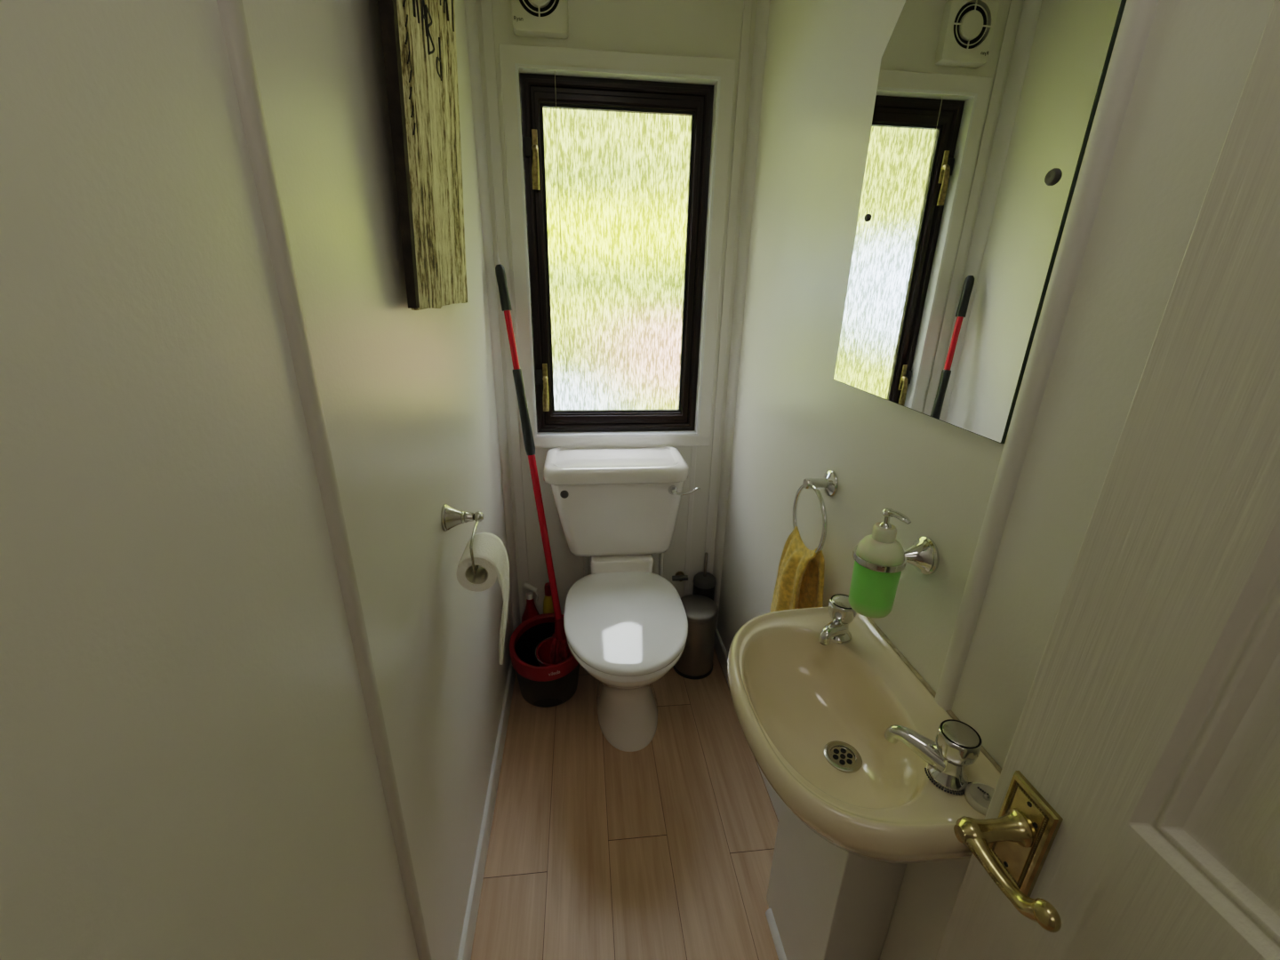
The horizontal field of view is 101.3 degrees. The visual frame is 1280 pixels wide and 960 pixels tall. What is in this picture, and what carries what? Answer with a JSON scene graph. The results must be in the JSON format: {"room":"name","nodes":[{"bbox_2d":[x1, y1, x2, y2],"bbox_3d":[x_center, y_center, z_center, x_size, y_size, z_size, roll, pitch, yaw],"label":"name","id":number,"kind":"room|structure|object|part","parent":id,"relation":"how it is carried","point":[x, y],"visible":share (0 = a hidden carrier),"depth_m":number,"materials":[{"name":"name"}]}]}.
{"room":"bathroom","nodes":[
{"label":"bathroom","id":0,"kind":"room"},
{"bbox_2d":[0,0,513,959],"bbox_3d":[-0.384,-0.010,0.719,0.060,2.240,2.100,-1,21,-6],"label":"wall","id":1,"kind":"structure","parent":0,"point":[189,768],"depth_m":0.40,"materials":[{"name":"paint"}]},
{"bbox_2d":[216,0,431,959],"bbox_3d":[-0.332,0.045,0.576,0.011,2.240,0.025,-1,21,-6],"label":"trim","id":2,"kind":"structure","parent":1,"relation":"attached to","point":[232,14],"depth_m":0.52,"materials":[{"name":"paint"}]},
{"bbox_2d":[377,0,467,310],"bbox_3d":[-0.342,-0.705,0.854,0.054,0.804,0.407,-1,21,-6],"label":"sign","id":3,"kind":"object","parent":1,"relation":"attached to","point":[419,36],"visible":1,"depth_m":0.82,"materials":[{"name":"beige wood"}]},
{"bbox_2d":[440,504,483,574],"bbox_3d":[-0.346,0.109,1.015,0.076,0.099,0.131,-1,21,-6],"label":"toilet roll holder","id":4,"kind":"object","parent":1,"relation":"attached to","point":[451,516],"visible":0.91,"depth_m":1.03,"materials":[{"name":"silver metal"}]},
{"bbox_3d":[-0.316,0.121,1.023,0.009,0.072,0.131,-1,21,-6],"label":"wire arm","id":5,"kind":"part","parent":4,"relation":"part of","materials":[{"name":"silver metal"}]},
{"bbox_2d":[456,532,509,664],"bbox_3d":[-0.312,0.243,1.074,0.085,0.250,0.105,-1,21,-6],"label":"toilet roll","id":6,"kind":"object","parent":4,"relation":"on","point":[490,554],"visible":0.98,"depth_m":1.02,"materials":[{"name":"paper"}]},
{"bbox_2d":[457,659,515,959],"bbox_3d":[-0.369,1.002,1.104,0.012,0.075,2.100,-1,21,-6],"label":"baseboard","id":7,"kind":"structure","parent":1,"relation":"attached to","point":[467,940],"depth_m":1.33,"materials":[{"name":"paint"}]},
{"bbox_2d":[464,0,520,630],"bbox_3d":[-0.456,-0.373,1.678,0.022,2.240,0.045,-1,21,-6],"label":"trim","id":8,"kind":"structure","parent":1,"relation":"attached to","point":[470,9],"depth_m":1.58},
{"bbox_2d":[475,0,757,623],"bbox_3d":[-0.076,-0.399,1.770,0.920,2.240,0.060,-1,21,-6],"label":"wall","id":9,"kind":"structure","parent":0,"point":[705,28],"depth_m":1.53,"materials":[{"name":"paint"}]},
{"bbox_2d":[480,0,529,613],"bbox_3d":[-0.421,-0.381,1.701,0.030,2.240,0.005,-1,21,-6],"label":"trim","id":10,"kind":"structure","parent":9,"relation":"attached to","point":[486,5],"depth_m":1.57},
{"bbox_2d":[511,0,568,39],"bbox_3d":[-0.263,-1.257,1.371,0.147,0.151,0.036,-1,21,-6],"label":"fan","id":11,"kind":"object","parent":9,"relation":"attached to","point":[545,19],"visible":1,"depth_m":1.38,"materials":[{"name":"white plastic"}]},
{"bbox_2d":[522,0,555,16],"bbox_3d":[-0.262,-1.264,1.355,0.120,0.120,0.012,-1,21,-6],"label":"grille","id":12,"kind":"object","parent":11,"relation":"attached to","point":[531,8],"depth_m":1.37,"materials":[{"name":"plastic"}]},
{"bbox_2d":[498,43,735,448],"bbox_3d":[-0.069,-0.654,1.664,0.649,1.130,0.078,-1,21,-6],"label":"window","id":13,"kind":"structure","parent":9,"relation":"in","point":[642,148],"depth_m":1.64,"materials":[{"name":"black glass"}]},
{"bbox_3d":[-0.323,-0.960,1.512,0.020,0.048,0.008,-1,21,-6],"label":"strike plate","id":14,"kind":"part","parent":13,"relation":"part of","materials":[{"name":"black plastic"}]},
{"bbox_3d":[-0.302,-0.901,1.514,0.021,0.111,0.017,-1,21,-6],"label":"fastener lever","id":15,"kind":"part","parent":13,"relation":"part of","materials":[{"name":"gold metal"}]},
{"bbox_3d":[-0.335,-0.343,1.744,0.020,0.048,0.008,-1,21,-6],"label":"strike plate","id":16,"kind":"part","parent":13,"relation":"part of","materials":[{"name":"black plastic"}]},
{"bbox_3d":[-0.315,-0.283,1.746,0.021,0.111,0.017,-1,21,-6],"label":"fastener lever","id":17,"kind":"part","parent":13,"relation":"part of","materials":[{"name":"gold metal"}]},
{"bbox_2d":[554,71,567,371],"bbox_3d":[-0.237,-0.737,1.580,0.010,0.819,0.002,-1,21,-6],"label":"hanging cord","id":18,"kind":"object","parent":13,"relation":"hanging from","point":[555,71],"visible":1,"depth_m":1.56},
{"bbox_3d":[-0.071,-0.659,1.683,0.502,0.981,0.036,-1,21,-6],"label":"sash","id":19,"kind":"part","parent":13,"relation":"part of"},
{"bbox_3d":[-0.071,-0.661,1.687,0.445,0.908,0.001,-1,21,-6],"label":"obscured pane","id":20,"kind":"part","parent":13,"relation":"part of","materials":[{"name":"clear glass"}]},
{"bbox_2d":[672,571,687,581],"bbox_3d":[0.154,0.380,2.041,0.060,0.036,0.034,-1,21,-6],"label":"valve","id":21,"kind":"object","parent":9,"relation":"attached to","point":[680,576],"visible":1,"depth_m":2.03,"materials":[{"name":"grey metal"}]},
{"bbox_2d":[683,446,696,596],"bbox_3d":[0.186,0.266,2.019,0.018,0.830,0.003,-1,21,-6],"label":"trim","id":22,"kind":"structure","parent":9,"relation":"attached to","point":[693,448],"depth_m":1.97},
{"bbox_2d":[703,0,752,572],"bbox_3d":[0.277,-0.395,1.778,0.026,2.240,0.005,-1,21,-6],"label":"trim","id":23,"kind":"structure","parent":9,"relation":"attached to","point":[747,13],"depth_m":1.66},
{"bbox_2d":[470,647,778,959],"bbox_3d":[0.102,1.311,0.486,3.600,0.050,3.690,-1,21,-6],"label":"floor","id":24,"kind":"structure","parent":0,"point":[663,850],"depth_m":1.38,"materials":[{"name":"laminate"}]},
{"bbox_2d":[521,581,539,622],"bbox_3d":[-0.412,0.531,1.992,0.076,0.330,0.048,-1,21,-6],"label":"spray bottle","id":25,"kind":"object","parent":24,"relation":"on","point":[531,611],"visible":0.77,"depth_m":1.95,"materials":[{"name":"red plastic"}]},
{"bbox_2d":[509,613,579,707],"bbox_3d":[-0.324,0.648,1.852,0.256,0.213,0.304,-1,21,-6],"label":"bucket","id":26,"kind":"object","parent":24,"relation":"on","point":[541,684],"visible":0.91,"depth_m":1.78,"materials":[{"name":"black plastic"}]},
{"bbox_2d":[495,264,569,664],"bbox_3d":[-0.339,0.039,1.696,0.264,1.365,0.098,12,23,27],"label":"mop","id":27,"kind":"object","parent":26,"relation":"in","point":[559,642],"visible":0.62,"depth_m":1.68,"materials":[{"name":"red metal"}]},
{"bbox_2d":[554,616,566,640],"bbox_3d":[-0.275,0.519,1.837,0.052,0.083,0.052,-1,21,-6],"label":"socket","id":28,"kind":"object","parent":27,"relation":"attached to","point":[559,629],"depth_m":1.82,"materials":[{"name":"red plastic"}]},
{"bbox_2d":[536,637,571,666],"bbox_3d":[-0.287,0.630,1.806,0.136,0.100,0.150,-1,21,-6],"label":"basket","id":29,"kind":"object","parent":26,"relation":"on","point":[543,648],"depth_m":1.83,"materials":[{"name":"red plastic"}]},
{"bbox_2d":[543,582,553,614],"bbox_3d":[-0.344,0.534,2.014,0.052,0.311,0.052,-1,21,-6],"label":"bottle","id":30,"kind":"object","parent":24,"relation":"on","point":[548,604],"visible":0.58,"depth_m":1.97,"materials":[{"name":"yellow plastic"}]},
{"bbox_2d":[543,445,700,751],"bbox_3d":[-0.050,0.394,1.657,0.488,0.836,0.711,-1,21,-6],"label":"toilet","id":31,"kind":"object","parent":24,"relation":"on","point":[625,623],"visible":1,"depth_m":1.64,"materials":[{"name":"white ceramic"}]},
{"bbox_3d":[-0.082,-0.054,1.730,0.461,0.050,0.253,-1,21,-6],"label":"cistern lid","id":32,"kind":"part","parent":31,"relation":"part of","materials":[{"name":"white ceramic"}]},
{"bbox_3d":[-0.043,0.385,1.539,0.361,0.051,0.496,-1,21,-6],"label":"seat lid","id":33,"kind":"part","parent":31,"relation":"part of","materials":[{"name":"white plastic"}]},
{"bbox_3d":[0.146,0.035,1.646,0.086,0.027,0.016,3,21,5],"label":"flush lever","id":34,"kind":"part","parent":31,"relation":"part of","materials":[{"name":"silver metal"}]},
{"bbox_2d":[672,594,718,679],"bbox_3d":[0.205,0.583,1.965,0.158,0.275,0.158,-1,21,-6],"label":"pedal bin","id":35,"kind":"object","parent":24,"relation":"on","point":[696,660],"visible":0.87,"depth_m":1.91,"materials":[{"name":"silver plastic"}]},
{"bbox_3d":[0.208,0.469,1.922,0.158,0.032,0.158,-1,21,-6],"label":"bin lid","id":36,"kind":"part","parent":35,"relation":"part of","materials":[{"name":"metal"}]},
{"bbox_2d":[692,552,715,600],"bbox_3d":[0.247,0.472,2.052,0.088,0.422,0.088,7,21,15],"label":"toilet brush","id":37,"kind":"object","parent":24,"relation":"on","point":[704,582],"visible":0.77,"depth_m":2.00,"materials":[{"name":"black plastic"}]},
{"bbox_3d":[0.249,0.383,2.018,0.088,0.032,0.088,-1,21,-6],"label":"brush lid","id":38,"kind":"part","parent":37,"relation":"part of","materials":[{"name":"grey plastic"}]},
{"bbox_3d":[0.250,0.323,1.996,0.011,0.102,0.011,-1,21,-6],"label":"handle","id":39,"kind":"part","parent":37,"relation":"part of","materials":[{"name":"metal"}]},
{"bbox_2d":[765,800,906,959],"bbox_3d":[0.370,0.762,1.036,0.124,0.600,0.250,-1,21,-6],"label":"pedestal","id":40,"kind":"object","parent":24,"relation":"on","point":[826,901],"visible":0.45,"depth_m":0.95,"materials":[{"name":"ceramic"}]},
{"bbox_2d":[717,0,1274,959],"bbox_3d":[0.470,-0.028,0.813,0.060,2.240,2.100,-1,21,-6],"label":"wall","id":41,"kind":"structure","parent":0,"point":[794,422],"depth_m":0.82,"materials":[{"name":"paint"}]},
{"bbox_2d":[712,0,770,628],"bbox_3d":[0.317,-0.389,1.763,0.022,2.240,0.045,-1,21,-6],"label":"trim","id":42,"kind":"structure","parent":41,"relation":"attached to","point":[763,9],"depth_m":1.65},
{"bbox_2d":[713,628,782,819],"bbox_3d":[0.414,0.986,1.190,0.012,0.075,2.100,-1,21,-6],"label":"baseboard","id":43,"kind":"structure","parent":41,"relation":"attached to","point":[719,647],"depth_m":1.94,"materials":[{"name":"paint"}]},
{"bbox_2d":[792,469,838,555],"bbox_3d":[0.379,0.072,1.117,0.059,0.183,0.158,-1,21,-6],"label":"towel ring","id":44,"kind":"object","parent":41,"relation":"attached to","point":[829,482],"visible":0.98,"depth_m":1.10,"materials":[{"name":"silver metal"}]},
{"bbox_2d":[770,526,824,612],"bbox_3d":[0.350,0.248,1.178,0.067,0.292,0.195,-1,21,-6],"label":"hand towel","id":45,"kind":"object","parent":44,"relation":"hanging from","point":[799,584],"visible":0.67,"depth_m":1.16,"materials":[{"name":"yellow fabric"}]},
{"bbox_2d":[727,607,1001,863],"bbox_3d":[0.295,0.412,0.830,0.306,0.198,0.448,-1,21,-6],"label":"basin","id":46,"kind":"object","parent":41,"relation":"attached to","point":[813,716],"visible":0.91,"depth_m":0.81,"materials":[{"name":"beige ceramic"}]},
{"bbox_2d":[818,593,857,645],"bbox_3d":[0.343,0.248,0.904,0.048,0.075,0.086,13,24,28],"label":"tap","id":47,"kind":"object","parent":46,"relation":"on","point":[840,611],"visible":0.88,"depth_m":0.90,"materials":[{"name":"silver metal"}]},
{"bbox_3d":[0.327,0.262,0.906,0.063,0.036,0.031,-14,25,-34],"label":"spout","id":48,"kind":"part","parent":47,"relation":"part of","materials":[{"name":"silver metal"}]},
{"bbox_2d":[884,719,982,792],"bbox_3d":[0.369,0.337,0.669,0.103,0.075,0.047,14,24,31],"label":"tap","id":49,"kind":"object","parent":46,"relation":"on","point":[956,746],"visible":1,"depth_m":0.65,"materials":[{"name":"silver metal"}]},
{"bbox_3d":[0.363,0.346,0.687,0.031,0.036,0.078,-18,28,-41],"label":"spout","id":50,"kind":"part","parent":49,"relation":"part of","materials":[{"name":"silver metal"}]},
{"bbox_2d":[924,767,994,815],"bbox_3d":[0.399,0.381,0.641,0.087,0.014,0.045,10,22,21],"label":"plug","id":51,"kind":"object","parent":46,"relation":"on","point":[979,796],"visible":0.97,"depth_m":0.64,"materials":[{"name":"rubber"}]},
{"bbox_3d":[0.392,0.376,0.652,0.066,0.014,0.028,10,22,22],"label":"bead chain","id":52,"kind":"part","parent":51,"relation":"part of","materials":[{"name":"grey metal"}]},
{"bbox_2d":[852,536,939,574],"bbox_3d":[0.386,0.118,0.804,0.116,0.058,0.076,-1,21,-6],"label":"holder","id":53,"kind":"object","parent":41,"relation":"attached to","point":[924,555],"visible":0.7,"depth_m":0.79,"materials":[{"name":"silver metal"}]},
{"bbox_2d":[848,507,911,618],"bbox_3d":[0.366,0.123,0.804,0.067,0.173,0.067,-1,21,-6],"label":"soap dispenser","id":54,"kind":"object","parent":53,"relation":"in","point":[872,593],"visible":0.99,"depth_m":0.79,"materials":[{"name":"plastic"}]},
{"bbox_2d":[848,534,903,618],"bbox_3d":[0.365,0.146,0.813,0.067,0.125,0.067,-1,21,-6],"label":"bottle","id":55,"kind":"object","parent":54,"relation":"on","point":[872,593],"depth_m":0.79,"materials":[{"name":"green plastic"}]},
{"bbox_2d":[833,0,1126,443],"bbox_3d":[0.431,-0.410,0.760,0.011,0.608,0.460,-1,21,-6],"label":"wall mirror","id":56,"kind":"object","parent":41,"relation":"attached to","point":[985,110],"visible":1,"depth_m":0.70,"materials":[{"name":"white mirror"}]},
{"bbox_2d":[934,0,1158,711],"bbox_3d":[0.452,0.028,0.663,0.012,2.240,0.029,-1,21,-6],"label":"trim","id":57,"kind":"structure","parent":41,"relation":"attached to","point":[1138,15],"depth_m":0.58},
{"bbox_3d":[0.162,0.362,-0.238,3.600,2.240,0.060,-1,21,-6],"label":"wall","id":58,"kind":"structure","parent":0,"visible":0},
{"bbox_2d":[935,0,1279,959],"bbox_3d":[0.399,0.336,0.189,0.110,1.973,0.692,-1,21,-6],"label":"door","id":59,"kind":"structure","parent":58,"relation":"in","point":[1133,812],"depth_m":0.38,"materials":[{"name":"paint"}]},
{"bbox_3d":[0.330,0.352,0.468,0.024,0.032,0.092,-3,21,-12],"label":"lever arm","id":60,"kind":"part","parent":59,"relation":"part of","materials":[{"name":"gold metal"}]},
{"bbox_3d":[0.376,0.351,0.519,0.008,0.111,0.051,-1,21,-6],"label":"rose plate","id":61,"kind":"part","parent":59,"relation":"part of","materials":[{"name":"gold metal"}]}
]}

